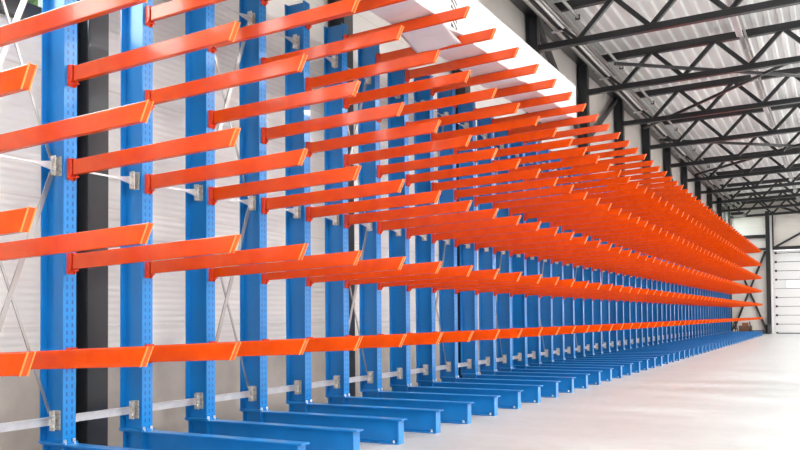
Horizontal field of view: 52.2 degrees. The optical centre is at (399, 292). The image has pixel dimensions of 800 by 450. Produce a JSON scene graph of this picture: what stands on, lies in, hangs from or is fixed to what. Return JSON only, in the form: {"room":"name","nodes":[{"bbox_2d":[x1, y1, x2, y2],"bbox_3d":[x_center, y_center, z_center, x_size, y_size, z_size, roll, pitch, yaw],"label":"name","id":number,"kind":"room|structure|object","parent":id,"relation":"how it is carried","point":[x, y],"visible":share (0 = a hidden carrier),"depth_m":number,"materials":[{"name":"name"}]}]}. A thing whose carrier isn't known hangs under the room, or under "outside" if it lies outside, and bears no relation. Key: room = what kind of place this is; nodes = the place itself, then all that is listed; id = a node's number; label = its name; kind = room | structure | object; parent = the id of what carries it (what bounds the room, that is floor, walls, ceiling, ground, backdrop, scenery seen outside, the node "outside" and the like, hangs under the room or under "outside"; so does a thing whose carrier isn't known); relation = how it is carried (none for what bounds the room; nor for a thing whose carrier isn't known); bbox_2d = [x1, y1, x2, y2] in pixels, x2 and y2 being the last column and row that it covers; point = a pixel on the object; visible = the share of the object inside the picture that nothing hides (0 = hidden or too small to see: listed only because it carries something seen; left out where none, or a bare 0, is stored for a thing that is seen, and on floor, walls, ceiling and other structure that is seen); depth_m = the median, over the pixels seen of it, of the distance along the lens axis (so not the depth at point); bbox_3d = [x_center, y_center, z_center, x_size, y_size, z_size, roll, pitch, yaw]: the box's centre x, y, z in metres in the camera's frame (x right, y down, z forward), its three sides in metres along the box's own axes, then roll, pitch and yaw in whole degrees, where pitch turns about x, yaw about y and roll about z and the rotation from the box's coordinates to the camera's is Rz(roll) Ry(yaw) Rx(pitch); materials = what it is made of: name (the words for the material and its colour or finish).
{"room":"warehouse interior","nodes":[
{"label":"warehouse interior","id":0,"kind":"room"},
{"bbox_2d":[0,0,723,351],"bbox_3d":[4.638,-2.336,19.928,0.200,6.270,53.400,-1,-2,28],"label":"wall","id":1,"kind":"structure","parent":0,"point":[20,181],"depth_m":7.40,"materials":[{"name":"white metal"}]},
{"bbox_2d":[0,0,41,19],"bbox_3d":[-3.368,-2.785,4.852,0.230,1.600,3.250,-1,-2,28],"label":"window","id":2,"kind":"structure","parent":1,"relation":"in","point":[30,10],"depth_m":5.85,"materials":[{"name":"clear glass"}]},
{"bbox_2d":[0,340,497,449],"bbox_3d":[4.676,1.187,19.816,0.220,0.780,53.400,-1,-2,28],"label":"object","id":3,"kind":"structure","parent":1,"relation":"attached to","point":[19,396],"depth_m":7.13,"materials":[{"name":"concrete"}]},
{"bbox_2d":[510,0,727,205],"bbox_3d":[4.741,-5.258,19.779,0.190,0.180,53.100,-1,-2,28],"label":"trim","id":4,"kind":"structure","parent":1,"relation":"attached to","point":[521,5],"depth_m":19.37,"materials":[{"name":"black metal"}]},
{"bbox_2d":[114,334,799,449],"bbox_3d":[11.729,1.556,16.146,16.600,0.300,53.600,-1,-2,28],"label":"floor","id":5,"kind":"structure","parent":0,"point":[745,395],"depth_m":8.36,"materials":[{"name":"concrete"}]},
{"bbox_2d":[0,62,37,376],"bbox_3d":[-2.166,-0.871,4.150,1.631,4.050,0.697,-1,-2,28],"label":"rack","id":6,"kind":"object","parent":5,"relation":"on","point":[17,79],"visible":1,"depth_m":3.53,"materials":[{"name":"orange metal"}]},
{"bbox_2d":[0,0,153,432],"bbox_3d":[-1.837,-0.855,4.765,1.631,4.050,0.722,-1,-2,28],"label":"rack","id":7,"kind":"object","parent":5,"relation":"on","point":[83,10],"visible":1,"depth_m":4.40,"materials":[{"name":"orange metal"}]},
{"bbox_2d":[76,0,108,445],"bbox_3d":[-2.373,-2.240,6.263,0.290,6.920,0.300,-1,-2,28],"label":"steel post","id":8,"kind":"object","parent":5,"relation":"on","point":[92,34],"visible":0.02,"depth_m":6.19,"materials":[{"name":"black metal"}]},
{"bbox_2d":[38,0,240,449],"bbox_3d":[-1.520,-0.839,5.358,1.631,4.050,0.697,-1,-2,28],"label":"rack","id":9,"kind":"object","parent":5,"relation":"on","point":[61,74],"visible":0.92,"depth_m":5.34,"materials":[{"name":"blue"}]},
{"bbox_2d":[119,0,309,449],"bbox_3d":[-1.197,-0.823,5.961,1.631,4.050,0.697,-1,-2,28],"label":"rack","id":10,"kind":"object","parent":5,"relation":"on","point":[137,21],"visible":0.86,"depth_m":5.93,"materials":[{"name":"blue"}]},
{"bbox_2d":[185,0,363,449],"bbox_3d":[-0.868,-0.807,6.576,1.631,4.050,0.722,-1,-2,28],"label":"rack","id":11,"kind":"object","parent":5,"relation":"on","point":[201,117],"visible":0.73,"depth_m":6.51,"materials":[{"name":"blue"}]},
{"bbox_2d":[239,0,406,444],"bbox_3d":[-0.551,-0.792,7.169,1.631,4.050,0.697,-1,-2,28],"label":"rack","id":12,"kind":"object","parent":5,"relation":"on","point":[254,135],"visible":0.77,"depth_m":7.10,"materials":[{"name":"blue metal"}]},
{"bbox_2d":[328,0,354,396],"bbox_3d":[-0.668,-2.157,9.450,0.290,6.920,0.300,-1,-2,28],"label":"steel post","id":13,"kind":"object","parent":5,"relation":"on","point":[347,20],"visible":0.03,"depth_m":9.39,"materials":[{"name":"metal"}]},
{"bbox_2d":[285,0,443,433],"bbox_3d":[-0.228,-0.776,7.773,1.631,4.050,0.697,-1,-2,28],"label":"rack","id":14,"kind":"object","parent":5,"relation":"on","point":[298,225],"visible":0.76,"depth_m":7.68,"materials":[{"name":"blue"}]},
{"bbox_2d":[324,5,473,423],"bbox_3d":[0.101,-0.760,8.388,1.631,4.050,0.722,-1,-2,28],"label":"rack","id":15,"kind":"object","parent":5,"relation":"on","point":[337,318],"visible":0.73,"depth_m":8.28,"materials":[{"name":"blue"}]},
{"bbox_2d":[358,27,500,415],"bbox_3d":[0.418,-0.745,8.981,1.631,4.050,0.697,-1,-2,28],"label":"rack","id":16,"kind":"object","parent":5,"relation":"on","point":[370,310],"visible":0.65,"depth_m":8.88,"materials":[{"name":"blue"}]},
{"bbox_2d":[388,47,522,408],"bbox_3d":[0.741,-0.729,9.584,1.631,4.050,0.697,-1,-2,28],"label":"rack","id":17,"kind":"object","parent":5,"relation":"on","point":[399,296],"visible":0.75,"depth_m":9.45,"materials":[{"name":"blue metal"}]},
{"bbox_2d":[452,69,469,377],"bbox_3d":[0.961,-2.077,12.495,0.290,6.920,0.300,-1,-2,28],"label":"steel post","id":18,"kind":"object","parent":5,"relation":"on","point":[464,90],"visible":0.02,"depth_m":12.48,"materials":[{"name":"black metal"}]},
{"bbox_2d":[414,63,542,402],"bbox_3d":[1.070,-0.713,10.199,1.631,4.050,0.722,-1,-2,28],"label":"rack","id":19,"kind":"object","parent":5,"relation":"on","point":[426,302],"visible":0.56,"depth_m":10.08,"materials":[{"name":"blue"}]},
{"bbox_2d":[437,79,560,397],"bbox_3d":[1.387,-0.697,10.792,1.631,4.050,0.697,-1,-2,28],"label":"rack","id":20,"kind":"object","parent":5,"relation":"on","point":[448,299],"visible":0.62,"depth_m":10.65,"materials":[{"name":"blue"}]},
{"bbox_2d":[458,91,575,392],"bbox_3d":[1.711,-0.681,11.396,1.631,4.050,0.697,-1,-2,28],"label":"rack","id":21,"kind":"object","parent":5,"relation":"on","point":[468,254],"visible":0.65,"depth_m":11.24,"materials":[{"name":"blue"}]},
{"bbox_2d":[477,103,589,388],"bbox_3d":[2.039,-0.665,12.011,1.631,4.050,0.722,-1,-2,28],"label":"rack","id":22,"kind":"object","parent":5,"relation":"on","point":[486,257],"visible":0.61,"depth_m":11.87,"materials":[{"name":"blue"}]},
{"bbox_2d":[526,14,541,142],"bbox_3d":[2.579,-1.998,15.519,0.290,6.920,0.300,-1,-2,28],"label":"steel post","id":23,"kind":"object","parent":5,"relation":"on","point":[532,22],"visible":0.02,"depth_m":15.60,"materials":[{"name":"black metal"}]},
{"bbox_2d":[538,0,799,52],"bbox_3d":[9.514,-5.317,11.895,15.603,1.157,0.150,-1,-2,28],"label":"roof truss","id":24,"kind":"object","parent":23,"relation":"attached to","point":[734,9],"visible":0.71,"depth_m":14.60,"materials":[{"name":"black metal"}]},
{"bbox_2d":[494,114,601,384],"bbox_3d":[2.357,-0.650,12.604,1.631,4.050,0.697,-1,-2,28],"label":"rack","id":25,"kind":"object","parent":5,"relation":"on","point":[504,300],"visible":0.56,"depth_m":12.45,"materials":[{"name":"blue"}]},
{"bbox_2d":[369,0,575,122],"bbox_3d":[-0.129,-2.934,7.661,0.543,0.661,10.850,-1,-2,28],"label":"pack","id":26,"kind":"object","parent":25,"relation":"on","point":[479,18],"visible":0.73,"depth_m":9.21,"materials":[{"name":"white"}]},
{"bbox_2d":[510,123,613,380],"bbox_3d":[2.680,-0.634,13.207,1.631,4.050,0.697,-1,-2,28],"label":"rack","id":27,"kind":"object","parent":5,"relation":"on","point":[518,262],"visible":0.6,"depth_m":13.05,"materials":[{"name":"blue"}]},
{"bbox_2d":[525,132,623,377],"bbox_3d":[3.009,-0.618,13.822,1.631,4.050,0.722,-1,-2,28],"label":"rack","id":28,"kind":"object","parent":5,"relation":"on","point":[532,263],"visible":0.42,"depth_m":13.62,"materials":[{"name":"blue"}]},
{"bbox_2d":[577,64,589,154],"bbox_3d":[4.229,-1.918,18.604,0.290,6.920,0.300,-1,-2,28],"label":"steel post","id":29,"kind":"object","parent":5,"relation":"on","point":[582,70],"visible":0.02,"depth_m":18.68,"materials":[{"name":"black metal"}]},
{"bbox_2d":[540,23,583,137],"bbox_3d":[3.377,-4.370,17.196,0.110,1.841,3.247,-1,-2,28],"label":"brace","id":30,"kind":"object","parent":29,"relation":"attached to","point":[543,39],"visible":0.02,"depth_m":16.51,"materials":[{"name":"black metal"}]},
{"bbox_2d":[590,98,618,136],"bbox_3d":[4.992,-4.276,20.215,0.110,1.811,3.197,-1,-2,28],"label":"brace","id":31,"kind":"object","parent":29,"relation":"attached to","point":[614,101],"visible":0.62,"depth_m":20.51,"materials":[{"name":"black metal"}]},
{"bbox_2d":[587,20,799,95],"bbox_3d":[11.165,-5.236,14.980,15.603,1.157,0.150,-1,-2,28],"label":"roof truss","id":32,"kind":"object","parent":29,"relation":"attached to","point":[777,30],"visible":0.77,"depth_m":17.44,"materials":[{"name":"black metal"}]},
{"bbox_2d":[538,140,632,374],"bbox_3d":[3.326,-0.603,14.415,1.631,4.050,0.697,-1,-2,28],"label":"rack","id":33,"kind":"object","parent":5,"relation":"on","point":[546,302],"visible":0.56,"depth_m":14.21,"materials":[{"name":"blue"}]},
{"bbox_2d":[551,147,641,372],"bbox_3d":[3.649,-0.587,15.019,1.631,4.050,0.697,-1,-2,28],"label":"rack","id":34,"kind":"object","parent":5,"relation":"on","point":[557,267],"visible":0.46,"depth_m":14.82,"materials":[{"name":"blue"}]},
{"bbox_2d":[562,154,649,369],"bbox_3d":[3.978,-0.571,15.634,1.631,4.050,0.722,-1,-2,28],"label":"rack","id":35,"kind":"object","parent":5,"relation":"on","point":[569,303],"visible":0.46,"depth_m":15.42,"materials":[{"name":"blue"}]},
{"bbox_2d":[573,160,656,367],"bbox_3d":[4.295,-0.555,16.227,1.631,4.050,0.697,-1,-2,28],"label":"rack","id":36,"kind":"object","parent":5,"relation":"on","point":[579,302],"visible":0.5,"depth_m":15.99,"materials":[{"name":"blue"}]},
{"bbox_2d":[614,100,624,177],"bbox_3d":[5.880,-1.837,21.689,0.290,6.920,0.300,-1,-2,28],"label":"steel post","id":37,"kind":"object","parent":5,"relation":"on","point":[619,107],"visible":0.02,"depth_m":21.77,"materials":[{"name":"black metal"}]},
{"bbox_2d":[623,67,799,126],"bbox_3d":[12.815,-5.156,18.066,15.603,1.157,0.150,-1,-2,28],"label":"roof truss","id":38,"kind":"object","parent":37,"relation":"attached to","point":[674,90],"visible":0.75,"depth_m":20.64,"materials":[{"name":"black metal"}]},
{"bbox_2d":[583,166,662,365],"bbox_3d":[4.618,-0.539,16.830,1.631,4.050,0.697,-1,-2,28],"label":"rack","id":39,"kind":"object","parent":5,"relation":"on","point":[588,272],"visible":0.49,"depth_m":16.59,"materials":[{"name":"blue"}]},
{"bbox_2d":[592,171,669,363],"bbox_3d":[4.947,-0.523,17.445,1.631,4.050,0.722,-1,-2,28],"label":"rack","id":40,"kind":"object","parent":5,"relation":"on","point":[597,303],"visible":0.44,"depth_m":17.20,"materials":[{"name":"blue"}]},
{"bbox_2d":[600,176,675,361],"bbox_3d":[5.264,-0.508,18.038,1.631,4.050,0.697,-1,-2,28],"label":"rack","id":41,"kind":"object","parent":5,"relation":"on","point":[605,280],"visible":0.43,"depth_m":17.79,"materials":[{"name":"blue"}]},
{"bbox_2d":[609,181,680,360],"bbox_3d":[5.587,-0.492,18.642,1.631,4.050,0.697,-1,-2,28],"label":"rack","id":42,"kind":"object","parent":5,"relation":"on","point":[612,276],"visible":0.3,"depth_m":18.39,"materials":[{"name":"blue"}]},
{"bbox_2d":[642,127,650,184],"bbox_3d":[7.531,-1.756,24.774,0.290,6.920,0.300,-1,-2,28],"label":"steel post","id":43,"kind":"object","parent":5,"relation":"on","point":[646,137],"visible":0.02,"depth_m":24.85,"materials":[{"name":"black metal"}]},
{"bbox_2d":[650,103,799,149],"bbox_3d":[14.466,-5.075,21.151,15.603,1.157,0.150,-1,-2,28],"label":"roof truss","id":44,"kind":"object","parent":43,"relation":"attached to","point":[774,131],"visible":0.79,"depth_m":23.70,"materials":[{"name":"black metal"}]},
{"bbox_2d":[523,0,690,167],"bbox_3d":[7.768,-4.899,24.823,0.090,0.090,40.865,-1,-2,28],"label":"pipe","id":45,"kind":"object","parent":44,"relation":"attached to","point":[523,0],"visible":0.13,"depth_m":17.99,"materials":[{"name":"grey metal"}]},
{"bbox_2d":[524,0,741,211],"bbox_3d":[8.027,-4.725,24.683,0.380,0.160,40.870,-1,-2,28],"label":"cable tray","id":46,"kind":"object","parent":44,"relation":"attached to","point":[547,10],"visible":0.8,"depth_m":17.98,"materials":[{"name":"grey metal"}]},
{"bbox_2d":[561,0,744,207],"bbox_3d":[8.298,-4.872,24.539,0.090,0.090,40.865,-1,-2,28],"label":"pipe","id":47,"kind":"object","parent":44,"relation":"attached to","point":[577,16],"visible":0.8,"depth_m":18.55,"materials":[{"name":"grey metal"}]},
{"bbox_2d":[659,139,799,147],"bbox_3d":[12.409,-4.652,25.984,9.547,0.215,0.075,0,-2,-16],"label":"brace","id":48,"kind":"object","parent":44,"relation":"attached to","point":[662,140],"visible":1,"depth_m":25.46,"materials":[{"name":"black metal"}]},
{"bbox_2d":[616,185,685,358],"bbox_3d":[5.916,-0.476,19.256,1.631,4.050,0.722,-1,-2,28],"label":"rack","id":49,"kind":"object","parent":5,"relation":"on","point":[620,279],"visible":0.44,"depth_m":19.00,"materials":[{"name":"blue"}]},
{"bbox_2d":[623,189,690,357],"bbox_3d":[6.234,-0.461,19.849,1.631,4.050,0.697,-1,-2,28],"label":"rack","id":50,"kind":"object","parent":5,"relation":"on","point":[627,318],"visible":0.4,"depth_m":19.60,"materials":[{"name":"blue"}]},
{"bbox_2d":[630,193,694,355],"bbox_3d":[6.557,-0.445,20.453,1.631,4.050,0.697,-1,-2,28],"label":"rack","id":51,"kind":"object","parent":5,"relation":"on","point":[633,312],"visible":0.3,"depth_m":20.20,"materials":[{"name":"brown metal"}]},
{"bbox_2d":[663,147,671,186],"bbox_3d":[9.182,-1.676,27.860,0.290,6.920,0.300,-1,-2,28],"label":"steel post","id":52,"kind":"object","parent":5,"relation":"on","point":[667,158],"visible":0.02,"depth_m":27.94,"materials":[{"name":"black metal"}]},
{"bbox_2d":[670,127,799,167],"bbox_3d":[16.117,-4.995,24.236,15.603,1.157,0.150,-1,-2,28],"label":"roof truss","id":53,"kind":"object","parent":52,"relation":"attached to","point":[777,152],"visible":0.6,"depth_m":26.82,"materials":[{"name":"black metal"}]},
{"bbox_2d":[695,143,799,175],"bbox_3d":[12.527,-4.646,26.204,0.075,0.215,9.618,0,-2,-17],"label":"brace","id":54,"kind":"object","parent":53,"relation":"attached to","point":[798,144],"visible":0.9,"depth_m":28.88,"materials":[{"name":"black metal"}]},
{"bbox_2d":[636,196,699,354],"bbox_3d":[6.886,-0.429,21.068,1.631,4.050,0.722,-1,-2,28],"label":"rack","id":55,"kind":"object","parent":5,"relation":"on","point":[638,279],"visible":0.38,"depth_m":20.79,"materials":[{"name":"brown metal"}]},
{"bbox_2d":[642,200,702,353],"bbox_3d":[7.203,-0.413,21.661,1.631,4.050,0.697,-1,-2,28],"label":"rack","id":56,"kind":"object","parent":5,"relation":"on","point":[644,280],"visible":0.36,"depth_m":21.41,"materials":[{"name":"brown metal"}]},
{"bbox_2d":[647,203,706,352],"bbox_3d":[7.526,-0.398,22.265,1.631,4.050,0.697,-1,-2,28],"label":"rack","id":57,"kind":"object","parent":5,"relation":"on","point":[649,281],"visible":0.33,"depth_m":22.00,"materials":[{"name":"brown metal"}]},
{"bbox_2d":[652,206,710,351],"bbox_3d":[7.855,-0.382,22.880,1.631,4.050,0.722,-1,-2,28],"label":"rack","id":58,"kind":"object","parent":5,"relation":"on","point":[654,282],"visible":0.39,"depth_m":22.60,"materials":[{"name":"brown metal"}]},
{"bbox_2d":[681,166,687,192],"bbox_3d":[10.832,-1.595,30.945,0.290,6.920,0.300,-1,-2,28],"label":"steel post","id":59,"kind":"object","parent":5,"relation":"on","point":[684,170],"visible":0.02,"depth_m":31.03,"materials":[{"name":"black metal"}]},
{"bbox_2d":[687,147,799,181],"bbox_3d":[17.767,-4.914,27.321,15.603,1.157,0.150,-1,-2,28],"label":"roof truss","id":60,"kind":"object","parent":59,"relation":"attached to","point":[788,169],"visible":0.61,"depth_m":29.92,"materials":[{"name":"black metal"}]},
{"bbox_2d":[657,209,713,350],"bbox_3d":[8.172,-0.366,23.472,1.631,4.050,0.697,-1,-2,28],"label":"rack","id":61,"kind":"object","parent":5,"relation":"on","point":[659,283],"visible":0.32,"depth_m":23.20,"materials":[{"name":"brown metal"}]},
{"bbox_2d":[662,211,716,349],"bbox_3d":[8.495,-0.350,24.076,1.631,4.050,0.697,-1,-2,28],"label":"rack","id":62,"kind":"object","parent":5,"relation":"on","point":[664,306],"visible":0.35,"depth_m":23.82,"materials":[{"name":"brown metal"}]},
{"bbox_2d":[666,214,719,348],"bbox_3d":[8.824,-0.334,24.691,1.631,4.050,0.722,-1,-2,28],"label":"rack","id":63,"kind":"object","parent":5,"relation":"on","point":[714,215],"visible":0.36,"depth_m":24.38,"materials":[{"name":"orange metal"}]},
{"bbox_2d":[670,216,722,347],"bbox_3d":[9.141,-0.319,25.284,1.631,4.050,0.697,-1,-2,28],"label":"rack","id":64,"kind":"object","parent":5,"relation":"on","point":[719,217],"visible":0.3,"depth_m":25.01,"materials":[{"name":"orange metal"}]},
{"bbox_2d":[695,177,700,202],"bbox_3d":[12.483,-1.515,34.030,0.290,6.920,0.300,-1,-2,28],"label":"steel post","id":65,"kind":"object","parent":5,"relation":"on","point":[698,183],"visible":0.02,"depth_m":34.11,"materials":[{"name":"black metal"}]},
{"bbox_2d":[701,163,799,193],"bbox_3d":[19.418,-4.833,30.406,15.603,1.157,0.150,-1,-2,28],"label":"roof truss","id":66,"kind":"object","parent":65,"relation":"attached to","point":[792,183],"visible":0.78,"depth_m":33.02,"materials":[{"name":"black metal"}]},
{"bbox_2d":[674,219,725,346],"bbox_3d":[9.464,-0.303,25.888,1.631,4.050,0.697,-1,-2,28],"label":"rack","id":67,"kind":"object","parent":5,"relation":"on","point":[720,220],"visible":0.34,"depth_m":25.64,"materials":[{"name":"orange metal"}]},
{"bbox_2d":[678,221,727,345],"bbox_3d":[9.793,-0.287,26.502,1.631,4.050,0.722,-1,-2,28],"label":"rack","id":68,"kind":"object","parent":5,"relation":"on","point":[723,222],"visible":0.34,"depth_m":26.21,"materials":[{"name":"orange metal"}]},
{"bbox_2d":[682,223,730,345],"bbox_3d":[10.110,-0.271,27.095,1.631,4.050,0.697,-1,-2,28],"label":"rack","id":69,"kind":"object","parent":5,"relation":"on","point":[725,224],"visible":0.25,"depth_m":26.80,"materials":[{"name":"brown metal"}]},
{"bbox_2d":[685,225,732,344],"bbox_3d":[10.433,-0.256,27.699,1.631,4.050,0.697,-1,-2,28],"label":"rack","id":70,"kind":"object","parent":5,"relation":"on","point":[728,226],"visible":0.25,"depth_m":27.42,"materials":[{"name":"orange metal"}]},
{"bbox_2d":[707,188,712,211],"bbox_3d":[14.134,-1.434,37.115,0.290,6.920,0.300,-1,-2,28],"label":"steel post","id":71,"kind":"object","parent":5,"relation":"on","point":[709,196],"visible":0.02,"depth_m":37.20,"materials":[{"name":"black metal"}]},
{"bbox_2d":[712,177,799,203],"bbox_3d":[21.069,-4.753,33.492,15.603,1.157,0.150,-1,-2,28],"label":"roof truss","id":72,"kind":"object","parent":71,"relation":"attached to","point":[775,181],"visible":0.79,"depth_m":36.19,"materials":[{"name":"black metal"}]},
{"bbox_2d":[688,227,735,343],"bbox_3d":[10.762,-0.240,28.314,1.631,4.050,0.722,-1,-2,28],"label":"rack","id":73,"kind":"object","parent":5,"relation":"on","point":[730,228],"visible":0.24,"depth_m":28.02,"materials":[{"name":"orange metal"}]},
{"bbox_2d":[692,229,737,343],"bbox_3d":[11.079,-0.224,28.907,1.631,4.050,0.697,-1,-2,28],"label":"rack","id":74,"kind":"object","parent":5,"relation":"on","point":[733,230],"visible":0.33,"depth_m":28.65,"materials":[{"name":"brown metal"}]},
{"bbox_2d":[695,231,739,342],"bbox_3d":[11.403,-0.208,29.511,1.631,4.050,0.697,-1,-2,28],"label":"rack","id":75,"kind":"object","parent":5,"relation":"on","point":[735,232],"visible":0.31,"depth_m":29.23,"materials":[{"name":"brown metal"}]},
{"bbox_2d":[717,198,721,218],"bbox_3d":[15.784,-1.354,40.201,0.290,6.920,0.300,-1,-2,28],"label":"steel post","id":76,"kind":"object","parent":5,"relation":"on","point":[719,206],"visible":0.02,"depth_m":40.29,"materials":[{"name":"black metal"}]},
{"bbox_2d":[722,188,799,211],"bbox_3d":[22.719,-4.672,36.577,15.603,1.157,0.150,-1,-2,28],"label":"roof truss","id":77,"kind":"object","parent":76,"relation":"attached to","point":[784,191],"visible":0.81,"depth_m":39.30,"materials":[{"name":"black metal"}]},
{"bbox_2d":[698,232,741,341],"bbox_3d":[11.732,-0.192,30.125,1.631,4.050,0.722,-1,-2,28],"label":"rack","id":78,"kind":"object","parent":5,"relation":"on","point":[738,233],"visible":0.29,"depth_m":29.84,"materials":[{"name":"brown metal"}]},
{"bbox_2d":[700,234,743,341],"bbox_3d":[12.049,-0.177,30.718,1.631,4.050,0.697,-1,-2,28],"label":"rack","id":79,"kind":"object","parent":5,"relation":"on","point":[739,235],"visible":0.29,"depth_m":30.43,"materials":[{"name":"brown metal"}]},
{"bbox_2d":[703,235,744,340],"bbox_3d":[12.372,-0.161,31.322,1.631,4.050,0.697,-1,-2,28],"label":"rack","id":80,"kind":"object","parent":5,"relation":"on","point":[742,236],"visible":0.26,"depth_m":31.04,"materials":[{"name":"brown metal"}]},
{"bbox_2d":[706,237,746,340],"bbox_3d":[12.701,-0.145,31.937,1.631,4.050,0.722,-1,-2,28],"label":"rack","id":81,"kind":"object","parent":5,"relation":"on","point":[743,238],"visible":0.28,"depth_m":31.64,"materials":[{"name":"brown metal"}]},
{"bbox_2d":[708,238,748,339],"bbox_3d":[13.018,-0.130,32.530,1.631,4.050,0.697,-1,-2,28],"label":"rack","id":82,"kind":"object","parent":5,"relation":"on","point":[709,291],"visible":0.19,"depth_m":32.26,"materials":[{"name":"orange metal"}]},
{"bbox_2d":[727,206,732,330],"bbox_3d":[17.341,-1.283,42.951,0.120,6.920,0.140,-1,-2,28],"label":"steel post","id":83,"kind":"object","parent":5,"relation":"on","point":[728,207],"visible":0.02,"depth_m":42.88,"materials":[{"name":"black metal"}]},
{"bbox_2d":[729,197,799,218],"bbox_3d":[24.134,-4.603,39.221,15.603,1.157,0.150,-1,-2,28],"label":"roof truss","id":84,"kind":"object","parent":83,"relation":"attached to","point":[784,200],"visible":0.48,"depth_m":41.91,"materials":[{"name":"black metal"}]},
{"bbox_2d":[711,240,749,339],"bbox_3d":[13.341,-0.114,33.134,1.631,4.050,0.697,-1,-2,28],"label":"rack","id":85,"kind":"object","parent":5,"relation":"on","point":[746,241],"visible":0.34,"depth_m":32.86,"materials":[{"name":"orange metal"}]},
{"bbox_2d":[713,241,751,338],"bbox_3d":[13.670,-0.098,33.748,1.631,4.050,0.722,-1,-2,28],"label":"rack","id":86,"kind":"object","parent":5,"relation":"on","point":[748,242],"visible":0.24,"depth_m":33.42,"materials":[{"name":"orange metal"}]},
{"bbox_2d":[715,242,753,338],"bbox_3d":[13.987,-0.082,34.341,1.631,4.050,0.697,-1,-2,28],"label":"rack","id":87,"kind":"object","parent":5,"relation":"on","point":[716,292],"visible":0.28,"depth_m":34.07,"materials":[{"name":"orange metal"}]},
{"bbox_2d":[717,244,754,337],"bbox_3d":[14.310,-0.066,34.945,1.631,4.050,0.697,-1,-2,28],"label":"rack","id":88,"kind":"object","parent":5,"relation":"on","point":[751,244],"visible":0.23,"depth_m":34.64,"materials":[{"name":"orange metal"}]},
{"bbox_2d":[719,245,756,337],"bbox_3d":[14.639,-0.050,35.560,1.631,4.050,0.722,-1,-2,28],"label":"rack","id":89,"kind":"object","parent":5,"relation":"on","point":[753,245],"visible":0.28,"depth_m":35.28,"materials":[{"name":"orange metal"}]},
{"bbox_2d":[721,246,757,336],"bbox_3d":[14.956,-0.035,36.153,1.631,4.050,0.697,-1,-2,28],"label":"rack","id":90,"kind":"object","parent":5,"relation":"on","point":[754,246],"visible":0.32,"depth_m":35.90,"materials":[{"name":"orange metal"}]},
{"bbox_2d":[723,247,758,336],"bbox_3d":[15.279,-0.019,36.757,1.631,4.050,0.697,-1,-2,28],"label":"rack","id":91,"kind":"object","parent":5,"relation":"on","point":[756,247],"visible":0.32,"depth_m":36.45,"materials":[{"name":"orange metal"}]},
{"bbox_2d":[725,248,760,336],"bbox_3d":[15.608,-0.003,37.371,1.631,4.050,0.722,-1,-2,28],"label":"rack","id":92,"kind":"object","parent":5,"relation":"on","point":[757,248],"visible":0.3,"depth_m":37.09,"materials":[{"name":"orange metal"}]},
{"bbox_2d":[727,249,761,335],"bbox_3d":[15.925,0.012,37.964,1.631,4.050,0.697,-1,-2,28],"label":"rack","id":93,"kind":"object","parent":5,"relation":"on","point":[759,249],"visible":0.23,"depth_m":37.67,"materials":[{"name":"orange metal"}]},
{"bbox_2d":[729,250,762,335],"bbox_3d":[16.115,0.022,38.319,1.631,4.050,0.132,-1,-2,28],"label":"rack","id":94,"kind":"object","parent":5,"relation":"on","point":[760,250],"visible":0.21,"depth_m":38.26,"materials":[{"name":"orange metal"}]},
{"bbox_2d":[765,211,773,333],"bbox_3d":[18.986,-1.016,41.996,0.450,6.300,0.300,-1,-2,28],"label":"post","id":95,"kind":"object","parent":5,"relation":"on","point":[769,230],"visible":0.84,"depth_m":41.96,"materials":[{"name":"black metal"}]},
{"bbox_2d":[551,0,799,198],"bbox_3d":[11.671,-5.780,16.255,16.515,0.457,53.400,-1,-2,28],"label":"ceiling","id":96,"kind":"structure","parent":0,"point":[792,9],"depth_m":19.36,"materials":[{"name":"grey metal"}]},
{"bbox_2d":[726,0,799,202],"bbox_3d":[9.864,-5.113,21.952,0.170,0.542,43.770,-1,-2,28],"label":"lighting trunking","id":97,"kind":"object","parent":96,"relation":"hanging from","point":[743,40],"depth_m":17.63,"materials":[{"name":"grey metal"}]},
{"bbox_2d":[614,62,799,76],"bbox_3d":[8.523,-4.793,18.027,8.454,0.182,0.062,0,-2,-15],"label":"brace","id":98,"kind":"object","parent":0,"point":[615,63],"visible":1,"depth_m":17.35,"materials":[{"name":"black metal"}]},
{"bbox_2d":[644,65,785,128],"bbox_3d":[8.000,-4.787,17.739,0.062,0.202,10.199,0,-2,-14],"label":"brace","id":99,"kind":"object","parent":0,"point":[777,67],"visible":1,"depth_m":19.22,"materials":[{"name":"black metal"}]},
{"bbox_2d":[724,200,799,330],"bbox_3d":[24.259,-1.587,39.473,16.350,7.200,0.200,-1,-2,28],"label":"wall","id":100,"kind":"structure","parent":0,"point":[785,226],"depth_m":42.34,"materials":[{"name":"white metal"}]},
{"bbox_2d":[734,251,765,327],"bbox_3d":[18.171,-0.093,42.476,1.669,4.032,0.100,-1,-2,28],"label":"brace","id":101,"kind":"object","parent":100,"relation":"attached to","point":[764,253],"visible":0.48,"depth_m":42.40,"materials":[{"name":"black metal"}]},
{"bbox_2d":[744,280,764,327],"bbox_3d":[18.140,-0.093,42.470,1.619,4.031,0.100,-1,-2,28],"label":"brace","id":102,"kind":"object","parent":100,"relation":"attached to","point":[745,282],"visible":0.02,"depth_m":42.24,"materials":[{"name":"black metal"}]},
{"bbox_2d":[772,250,799,333],"bbox_3d":[21.081,-0.041,41.053,4.310,4.300,0.160,-1,-2,28],"label":"door","id":103,"kind":"structure","parent":100,"relation":"in","point":[786,263],"depth_m":41.77,"materials":[{"name":"white metal"}]},
{"bbox_2d":[774,246,799,249],"bbox_3d":[23.082,-2.344,39.907,8.800,0.160,0.140,-1,-2,28],"label":"wall rail","id":104,"kind":"object","parent":100,"relation":"attached to","point":[777,247],"visible":1,"depth_m":41.66,"materials":[{"name":"black metal"}]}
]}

